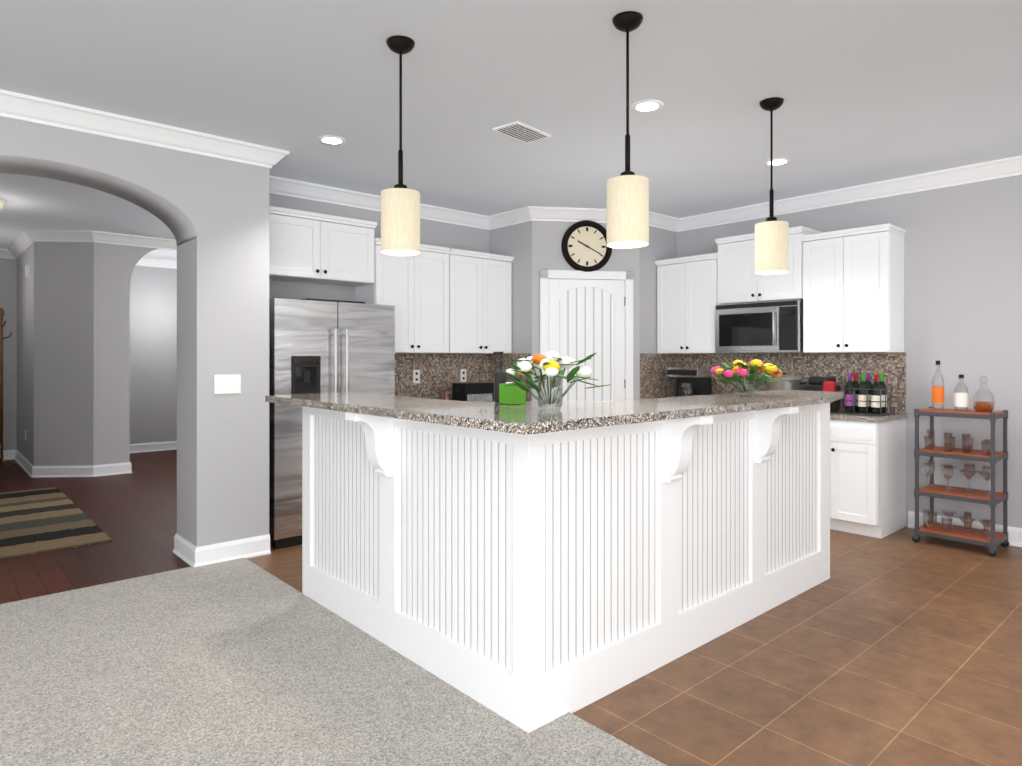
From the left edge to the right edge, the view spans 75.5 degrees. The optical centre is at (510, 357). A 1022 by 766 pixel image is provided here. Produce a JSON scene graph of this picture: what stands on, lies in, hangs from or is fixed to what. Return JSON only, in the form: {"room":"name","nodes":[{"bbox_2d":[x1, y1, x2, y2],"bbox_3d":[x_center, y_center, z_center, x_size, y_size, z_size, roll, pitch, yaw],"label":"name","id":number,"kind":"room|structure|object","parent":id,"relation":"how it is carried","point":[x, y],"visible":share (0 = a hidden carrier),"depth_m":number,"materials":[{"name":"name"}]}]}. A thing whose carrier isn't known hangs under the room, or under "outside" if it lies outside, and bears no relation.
{"room":"kitchen","nodes":[
{"label":"kitchen","id":0,"kind":"room"},
{"bbox_2d":[0,250,27,459],"bbox_3d":[-8.805,-0.034,6.845,6.140,2.770,0.120,0,0,-42],"label":"wall","id":1,"kind":"structure","parent":0,"point":[13,281],"depth_m":8.68,"materials":[{"name":"grey paint"}]},
{"bbox_2d":[0,248,7,258],"bbox_3d":[-8.732,-1.362,6.764,5.900,0.115,0.100,0,0,-42],"label":"crown molding","id":2,"kind":"structure","parent":1,"relation":"attached to","point":[3,252],"depth_m":8.63,"materials":[{"name":"white"}]},
{"bbox_2d":[3,450,10,459],"bbox_3d":[-8.757,1.286,6.790,5.900,0.130,0.026,0,0,-42],"label":"baseboard","id":3,"kind":"structure","parent":1,"relation":"attached to","point":[6,453],"depth_m":8.68,"materials":[{"name":"white wood"}]},
{"bbox_2d":[11,450,34,477],"bbox_3d":[-5.961,1.287,8.068,0.026,0.130,1.783,0,0,-42],"label":"baseboard","id":4,"kind":"structure","parent":1,"relation":"attached to","point":[16,455],"depth_m":8.03,"materials":[{"name":"white wood"}]},
{"bbox_2d":[25,265,28,276],"bbox_3d":[-5.690,-1.013,7.764,0.029,0.130,0.100,0,0,-42],"label":"electrical outlet plate","id":5,"kind":"object","parent":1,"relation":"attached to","point":[27,266],"depth_m":7.73,"materials":[{"name":"white plastic"}]},
{"bbox_2d":[28,246,31,461],"bbox_3d":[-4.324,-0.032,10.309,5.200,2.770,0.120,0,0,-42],"label":"wall","id":6,"kind":"structure","parent":0,"point":[30,247],"depth_m":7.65,"materials":[{"name":"grey paint"}]},
{"bbox_2d":[0,449,190,603],"bbox_3d":[-5.157,1.374,6.736,11.200,0.054,7.900,0,0,-42],"label":"floor","id":7,"kind":"structure","parent":0,"point":[133,516],"depth_m":5.10,"materials":[{"name":"brown wood"}]},
{"bbox_2d":[0,307,14,467],"bbox_3d":[-6.258,0.364,8.100,0.246,1.965,0.246,0,0,-25],"label":"coat rack","id":8,"kind":"object","parent":7,"relation":"on","point":[2,461],"visible":1,"depth_m":8.09,"materials":[{"name":"brown wood"}]},
{"bbox_2d":[0,487,111,558],"bbox_3d":[-4.440,1.340,5.258,1.700,0.012,2.660,0,0,-42],"label":"rug","id":9,"kind":"object","parent":7,"relation":"on","point":[35,521],"visible":1,"depth_m":5.27,"materials":[{"name":"fabric"}]},
{"bbox_2d":[32,242,176,465],"bbox_3d":[-3.223,-0.032,9.000,5.300,2.770,0.360,0,0,-42],"label":"wall","id":10,"kind":"structure","parent":0,"point":[90,361],"depth_m":7.51,"materials":[{"name":"grey paint"}]},
{"bbox_2d":[8,230,35,258],"bbox_3d":[-5.947,-1.361,7.998,0.100,0.115,1.729,0,0,-42],"label":"crown molding","id":11,"kind":"structure","parent":10,"relation":"attached to","point":[25,238],"depth_m":7.85,"materials":[{"name":"white wood"}]},
{"bbox_2d":[123,462,132,472],"bbox_3d":[-4.544,1.287,7.826,0.026,0.130,0.290,0,0,-42],"label":"baseboard","id":12,"kind":"structure","parent":10,"relation":"attached to","point":[126,466],"depth_m":7.67,"materials":[{"name":"white wood"}]},
{"bbox_2d":[130,441,176,452],"bbox_3d":[-4.350,1.288,10.187,5.000,0.130,0.026,0,0,-42],"label":"baseboard","id":13,"kind":"structure","parent":10,"relation":"attached to","point":[168,445],"depth_m":9.48,"materials":[{"name":"white wood"}]},
{"bbox_2d":[136,257,176,268],"bbox_3d":[-4.325,-1.359,10.162,5.000,0.115,0.100,0,0,-42],"label":"crown molding","id":14,"kind":"structure","parent":10,"relation":"attached to","point":[144,261],"depth_m":9.48,"materials":[{"name":"white wood"}]},
{"bbox_2d":[0,116,268,546],"bbox_3d":[-4.336,-0.037,2.477,6.750,2.770,0.450,0,0,-42],"label":"wall","id":15,"kind":"structure","parent":0,"point":[211,214],"depth_m":4.28,"materials":[{"name":"grey paint"}]},
{"bbox_2d":[0,89,288,169],"bbox_3d":[-4.116,-1.365,2.306,6.850,0.115,0.100,0,0,-42],"label":"crown molding","id":16,"kind":"structure","parent":15,"relation":"attached to","point":[27,108],"depth_m":3.95,"materials":[{"name":"white wood"}]},
{"bbox_2d":[173,533,192,562],"bbox_3d":[-2.182,1.284,4.406,0.026,0.130,0.440,0,0,-42],"label":"baseboard","id":17,"kind":"structure","parent":15,"relation":"attached to","point":[180,544],"depth_m":4.45,"materials":[{"name":"white wood"}]},
{"bbox_2d":[214,375,240,393],"bbox_3d":[-1.874,0.177,4.366,0.170,0.125,0.009,0,0,-42],"label":"switch plate","id":18,"kind":"object","parent":15,"relation":"attached to","point":[227,384],"visible":1,"depth_m":4.36,"materials":[{"name":"white plastic"}]},
{"bbox_2d":[187,534,270,566],"bbox_3d":[-1.845,1.284,4.381,0.496,0.130,0.026,0,0,-42],"label":"baseboard","id":19,"kind":"structure","parent":15,"relation":"attached to","point":[188,552],"depth_m":4.36,"materials":[{"name":"white wood"}]},
{"bbox_2d":[269,175,275,180],"bbox_3d":[-1.818,-1.363,4.800,0.100,0.115,0.540,0,0,-42],"label":"crown molding","id":20,"kind":"structure","parent":15,"relation":"attached to","point":[271,178],"depth_m":5.17,"materials":[{"name":"white wood"}]},
{"bbox_2d":[0,557,666,765],"bbox_3d":[-1.311,1.365,-0.890,6.780,0.062,8.600,0,0,-42],"label":"floor carpet","id":21,"kind":"object","parent":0,"point":[243,661],"visible":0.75,"depth_m":2.63,"materials":[{"name":"grey carpet"}]},
{"bbox_2d":[269,193,489,300],"bbox_3d":[-0.598,-0.034,6.504,4.190,2.770,0.120,0,0,-42],"label":"wall","id":22,"kind":"structure","parent":0,"point":[443,234],"depth_m":5.71,"materials":[{"name":"grey paint"}]},
{"bbox_2d":[269,206,376,289],"bbox_3d":[-1.606,-0.854,5.288,0.965,0.477,0.348,0,0,-42],"label":"upper cabinet","id":23,"kind":"object","parent":22,"relation":"attached to","point":[303,248],"depth_m":5.18,"materials":[{"name":"white paint"}]},
{"bbox_2d":[269,177,492,229],"bbox_3d":[-1.137,-1.362,5.876,2.550,0.115,0.100,0,0,-42],"label":"crown molding","id":24,"kind":"structure","parent":22,"relation":"attached to","point":[282,186],"depth_m":5.68,"materials":[{"name":"white wood"}]},
{"bbox_2d":[355,238,456,352],"bbox_3d":[-0.933,-0.501,5.888,0.822,0.922,0.348,0,0,-42],"label":"upper cabinet","id":25,"kind":"object","parent":22,"relation":"attached to","point":[446,300],"depth_m":5.79,"materials":[{"name":"white paint"}]},
{"bbox_2d":[413,370,419,382],"bbox_3d":[-0.880,0.178,6.151,0.072,0.125,0.007,0,0,-42],"label":"electrical outlet plate","id":26,"kind":"object","parent":22,"relation":"attached to","point":[416,376],"depth_m":6.15,"materials":[{"name":"white plastic"}]},
{"bbox_2d":[395,353,490,399],"bbox_3d":[-0.778,0.200,6.255,1.510,0.478,0.012,0,0,-42],"label":"backsplash","id":27,"kind":"structure","parent":22,"relation":"attached to","point":[439,374],"depth_m":6.31,"materials":[{"name":"tile"}]},
{"bbox_2d":[460,369,465,381],"bbox_3d":[-0.470,0.178,6.517,0.072,0.125,0.007,0,0,-42],"label":"electrical outlet plate","id":28,"kind":"object","parent":22,"relation":"attached to","point":[462,371],"depth_m":6.51,"materials":[{"name":"white plastic"}]},
{"bbox_2d":[457,250,512,353],"bbox_3d":[-0.414,-0.500,6.352,0.825,0.922,0.348,0,0,-42],"label":"upper cabinet","id":29,"kind":"object","parent":22,"relation":"attached to","point":[484,281],"depth_m":6.25,"materials":[{"name":"white paint"}]},
{"bbox_2d":[0,0,1021,259],"bbox_3d":[-2.921,-1.461,4.234,11.200,0.080,14.615,0,0,-42],"label":"ceiling","id":30,"kind":"structure","parent":0,"point":[872,90],"depth_m":3.50,"materials":[{"name":"paint"}]},
{"bbox_2d":[0,198,6,208],"bbox_3d":[-4.704,-1.361,5.869,0.350,0.113,0.350,0,0,-42],"label":"light","id":31,"kind":"object","parent":30,"relation":"attached to","point":[2,202],"visible":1,"depth_m":5.91,"materials":[{"name":"white"}]},
{"bbox_2d":[317,135,346,145],"bbox_3d":[-1.172,-1.417,4.317,0.190,0.006,0.190,0,0,-42],"label":"recessed light","id":32,"kind":"object","parent":30,"relation":"in","point":[331,140],"visible":1,"depth_m":4.31,"materials":[{"name":"white"}]},
{"bbox_2d":[381,35,419,255],"bbox_3d":[-0.497,-0.946,2.975,0.175,0.949,0.175,0,0,-42],"label":"pendant light","id":33,"kind":"object","parent":30,"relation":"hanging from","point":[400,218],"visible":1,"depth_m":2.91,"materials":[{"name":"beige glass"}]},
{"bbox_2d":[493,121,550,143],"bbox_3d":[0.072,-1.413,4.154,0.200,0.013,0.340,0,0,40],"label":"ceiling vent","id":34,"kind":"object","parent":30,"relation":"in","point":[522,132],"visible":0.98,"depth_m":4.13,"materials":[{"name":"white metal"}]},
{"bbox_2d":[607,11,648,247],"bbox_3d":[0.490,-0.946,2.771,0.175,0.949,0.175,0,0,-42],"label":"pendant light","id":35,"kind":"object","parent":30,"relation":"hanging from","point":[627,208],"visible":1,"depth_m":2.71,"materials":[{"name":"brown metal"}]},
{"bbox_2d":[630,100,663,112],"bbox_3d":[0.771,-1.418,3.732,0.190,0.006,0.190,0,0,-42],"label":"recessed light","id":36,"kind":"object","parent":30,"relation":"in","point":[647,106],"visible":1,"depth_m":3.73,"materials":[{"name":"white"}]},
{"bbox_2d":[755,97,788,274],"bbox_3d":[1.447,-0.946,3.665,0.175,0.949,0.175,0,0,-42],"label":"pendant light","id":37,"kind":"object","parent":30,"relation":"hanging from","point":[771,244],"visible":1,"depth_m":3.61,"materials":[{"name":"beige glass"}]},
{"bbox_2d":[763,158,790,166],"bbox_3d":[1.936,-1.417,4.799,0.190,0.006,0.190,0,0,-42],"label":"recessed light","id":38,"kind":"object","parent":30,"relation":"in","point":[780,161],"visible":0.85,"depth_m":4.79,"materials":[{"name":"white"}]},
{"bbox_2d":[490,221,675,400],"bbox_3d":[0.751,-0.034,6.817,1.520,2.770,1.210,0,0,-42],"label":"wall","id":39,"kind":"structure","parent":0,"point":[533,248],"depth_m":6.45,"materials":[{"name":"grey paint"}]},
{"bbox_2d":[488,208,527,228],"bbox_3d":[0.015,-1.362,6.426,0.100,0.115,0.554,0,0,-42],"label":"crown molding","id":40,"kind":"structure","parent":39,"relation":"attached to","point":[512,217],"depth_m":6.50,"materials":[{"name":"white wood"}]},
{"bbox_2d":[491,353,530,400],"bbox_3d":[-0.007,0.200,6.515,0.012,0.478,0.590,0,0,-42],"label":"backsplash","id":41,"kind":"structure","parent":39,"relation":"attached to","point":[507,358],"depth_m":6.50,"materials":[{"name":"tile"}]},
{"bbox_2d":[561,220,611,271],"bbox_3d":[0.733,-1.069,6.353,0.500,0.500,0.043,0,0,-9],"label":"clock","id":42,"kind":"object","parent":39,"relation":"attached to","point":[584,248],"visible":0.83,"depth_m":6.35,"materials":[{"name":"brown metal"}]},
{"bbox_2d":[540,270,632,401],"bbox_3d":[0.732,0.258,6.358,0.792,2.185,0.526,0,0,-42],"label":"door","id":43,"kind":"structure","parent":39,"relation":"attached to","point":[581,319],"depth_m":6.37,"materials":[{"name":"white wood"}]},
{"bbox_2d":[520,206,679,231],"bbox_3d":[0.916,-1.362,6.475,1.510,0.115,0.680,0,0,-42],"label":"crown molding","id":44,"kind":"structure","parent":39,"relation":"attached to","point":[528,213],"depth_m":6.31,"materials":[{"name":"white wood"}]},
{"bbox_2d":[640,353,678,398],"bbox_3d":[1.482,0.200,6.651,0.590,0.478,0.012,0,0,-42],"label":"backsplash","id":45,"kind":"structure","parent":39,"relation":"attached to","point":[654,383],"depth_m":6.63,"materials":[{"name":"tile"}]},
{"bbox_2d":[247,527,1021,765],"bbox_3d":[2.421,1.373,2.978,4.500,0.050,9.400,0,0,-42],"label":"floor","id":46,"kind":"structure","parent":0,"point":[900,647],"depth_m":2.80,"materials":[{"name":"brown tile"}]},
{"bbox_2d":[269,298,394,548],"bbox_3d":[-1.473,0.460,5.133,0.970,1.779,0.699,0,0,-42],"label":"fridge","id":47,"kind":"object","parent":46,"relation":"on","point":[326,346],"visible":0.58,"depth_m":4.75,"materials":[{"name":"silver metal"}]},
{"bbox_2d":[265,398,841,732],"bbox_3d":[0.375,0.796,3.753,2.720,1.105,2.060,0,0,-42],"label":"kitchen island","id":48,"kind":"object","parent":46,"relation":"on","point":[529,566],"depth_m":2.85,"materials":[{"name":"white paint"}]},
{"bbox_2d":[265,390,843,429],"bbox_3d":[0.376,0.226,3.768,2.760,0.035,2.100,0,0,-42],"label":"island countertop","id":49,"kind":"structure","parent":48,"relation":"on","point":[528,416],"depth_m":2.80,"materials":[{"name":"grey stone"}]},
{"bbox_2d":[493,352,525,404],"bbox_3d":[-0.022,0.090,2.991,0.112,0.233,0.192,0,0,-42],"label":"dish soap","id":50,"kind":"object","parent":49,"relation":"on","point":[511,395],"visible":0.85,"depth_m":2.94,"materials":[{"name":"green"}]},
{"bbox_2d":[502,351,609,409],"bbox_3d":[0.132,0.089,2.620,0.437,0.234,0.430,0,0,-42],"label":"flowers","id":51,"kind":"object","parent":49,"relation":"on","point":[550,363],"visible":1,"depth_m":2.61,"materials":[{"name":"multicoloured plant"}]},
{"bbox_2d":[711,359,791,395],"bbox_3d":[1.280,0.108,3.601,0.403,0.198,0.425,0,0,-42],"label":"flowers","id":52,"kind":"object","parent":49,"relation":"on","point":[740,369],"visible":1,"depth_m":3.58,"materials":[{"name":"multicoloured plant"}]},
{"bbox_2d":[830,417,907,538],"bbox_3d":[2.695,0.915,5.308,0.622,0.870,0.670,0,0,-42],"label":"base cabinet","id":53,"kind":"object","parent":46,"relation":"on","point":[867,475],"depth_m":5.00,"materials":[{"name":"white paint"}]},
{"bbox_2d":[830,409,907,424],"bbox_3d":[2.697,0.460,5.297,0.609,0.040,0.692,0,0,-42],"label":"countertop","id":54,"kind":"structure","parent":53,"relation":"on","point":[893,416],"depth_m":5.00,"materials":[{"name":"grey stone"}]},
{"bbox_2d":[666,367,710,396],"bbox_3d":[1.723,0.269,6.411,0.250,0.340,0.350,0,0,-42],"label":"coffee maker","id":55,"kind":"object","parent":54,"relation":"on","point":[692,381],"visible":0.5,"depth_m":6.36,"materials":[{"name":"black plastic"}]},
{"bbox_2d":[804,377,840,411],"bbox_3d":[2.558,0.299,5.400,0.230,0.278,0.250,0,0,-42],"label":"lunch bag","id":56,"kind":"object","parent":54,"relation":"on","point":[822,384],"visible":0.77,"depth_m":5.34,"materials":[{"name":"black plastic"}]},
{"bbox_2d":[841,373,892,415],"bbox_3d":[2.753,0.280,5.122,0.218,0.316,0.391,0,0,-42],"label":"caddy","id":57,"kind":"object","parent":54,"relation":"on","point":[867,397],"visible":1,"depth_m":5.07,"materials":[{"name":"grey metal"}]},
{"bbox_2d":[912,361,1009,556],"bbox_3d":[3.234,0.685,4.755,0.370,1.325,0.512,0,0,-42],"label":"bar cart","id":58,"kind":"object","parent":46,"relation":"on","point":[992,539],"visible":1,"depth_m":4.69,"materials":[{"name":"grey metal"}]},
{"bbox_3d":[-0.564,0.895,6.009,1.502,0.910,0.657,0,0,-42],"label":"base cabinet","id":59,"kind":"object","parent":46,"relation":"on","visible":0},
{"bbox_2d":[443,391,448,399],"bbox_3d":[-0.592,0.371,6.053,0.068,0.135,0.065,0,0,-42],"label":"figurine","id":60,"kind":"object","parent":59,"relation":"on","point":[446,394],"visible":0.67,"depth_m":6.04,"materials":[{"name":"brown"}]},
{"bbox_2d":[452,382,493,400],"bbox_3d":[-0.363,0.338,6.202,0.360,0.202,0.204,0,0,-42],"label":"toaster","id":61,"kind":"object","parent":59,"relation":"on","point":[475,391],"visible":0.73,"depth_m":6.12,"materials":[{"name":"grey"}]},
{"bbox_2d":[676,175,1021,527],"bbox_3d":[4.050,-0.036,4.353,0.120,2.770,9.280,0,0,-42],"label":"wall","id":62,"kind":"structure","parent":0,"point":[963,279],"depth_m":5.01,"materials":[{"name":"grey paint"}]},
{"bbox_2d":[655,255,718,353],"bbox_3d":[1.819,-0.490,6.497,0.348,0.902,0.670,0,0,-42],"label":"upper cabinet","id":63,"kind":"object","parent":62,"relation":"attached to","point":[687,289],"depth_m":6.37,"materials":[{"name":"white paint"}]},
{"bbox_2d":[715,227,822,304],"bbox_3d":[2.308,-0.783,5.949,0.348,0.577,0.790,0,0,-42],"label":"upper cabinet","id":64,"kind":"object","parent":62,"relation":"attached to","point":[738,280],"depth_m":5.87,"materials":[{"name":"white paint"}]},
{"bbox_2d":[715,299,803,352],"bbox_3d":[2.269,-0.263,5.913,0.453,0.443,0.780,0,0,-42],"label":"microwave","id":65,"kind":"object","parent":64,"relation":"attached to","point":[767,327],"visible":0.98,"depth_m":5.75,"materials":[{"name":"silver metal"}]},
{"bbox_2d":[679,352,905,411],"bbox_3d":[2.432,0.199,6.065,0.012,0.478,2.150,0,0,-42],"label":"backsplash","id":66,"kind":"structure","parent":62,"relation":"attached to","point":[804,366],"depth_m":5.73,"materials":[{"name":"tile"}]},
{"bbox_2d":[791,227,905,352],"bbox_3d":[2.772,-0.516,5.429,0.348,0.952,0.727,0,0,-42],"label":"upper cabinet","id":67,"kind":"object","parent":62,"relation":"attached to","point":[846,286],"depth_m":5.24,"materials":[{"name":"white paint"}]},
{"bbox_2d":[680,155,1021,231],"bbox_3d":[4.371,-1.364,3.829,0.100,0.115,8.070,0,0,-42],"label":"crown molding","id":68,"kind":"structure","parent":62,"relation":"attached to","point":[1011,166],"depth_m":5.42,"materials":[{"name":"white wood"}]},
{"bbox_2d":[908,511,1021,546],"bbox_3d":[5.121,1.283,3.043,0.026,0.130,5.900,0,0,-42],"label":"baseboard","id":69,"kind":"structure","parent":62,"relation":"attached to","point":[1014,533],"depth_m":4.90,"materials":[{"name":"white wood"}]},
{"bbox_3d":[2.167,0.850,5.822,0.692,1.000,0.780,0,0,-42],"label":"range","id":70,"kind":"object","parent":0,"visible":0},
{"bbox_2d":[764,372,806,390],"bbox_3d":[2.347,0.277,5.674,0.292,0.306,0.382,0,0,-42],"label":"pot","id":71,"kind":"object","parent":70,"relation":"on","point":[796,383],"visible":0.48,"depth_m":5.56,"materials":[{"name":"silver metal"}]}
]}

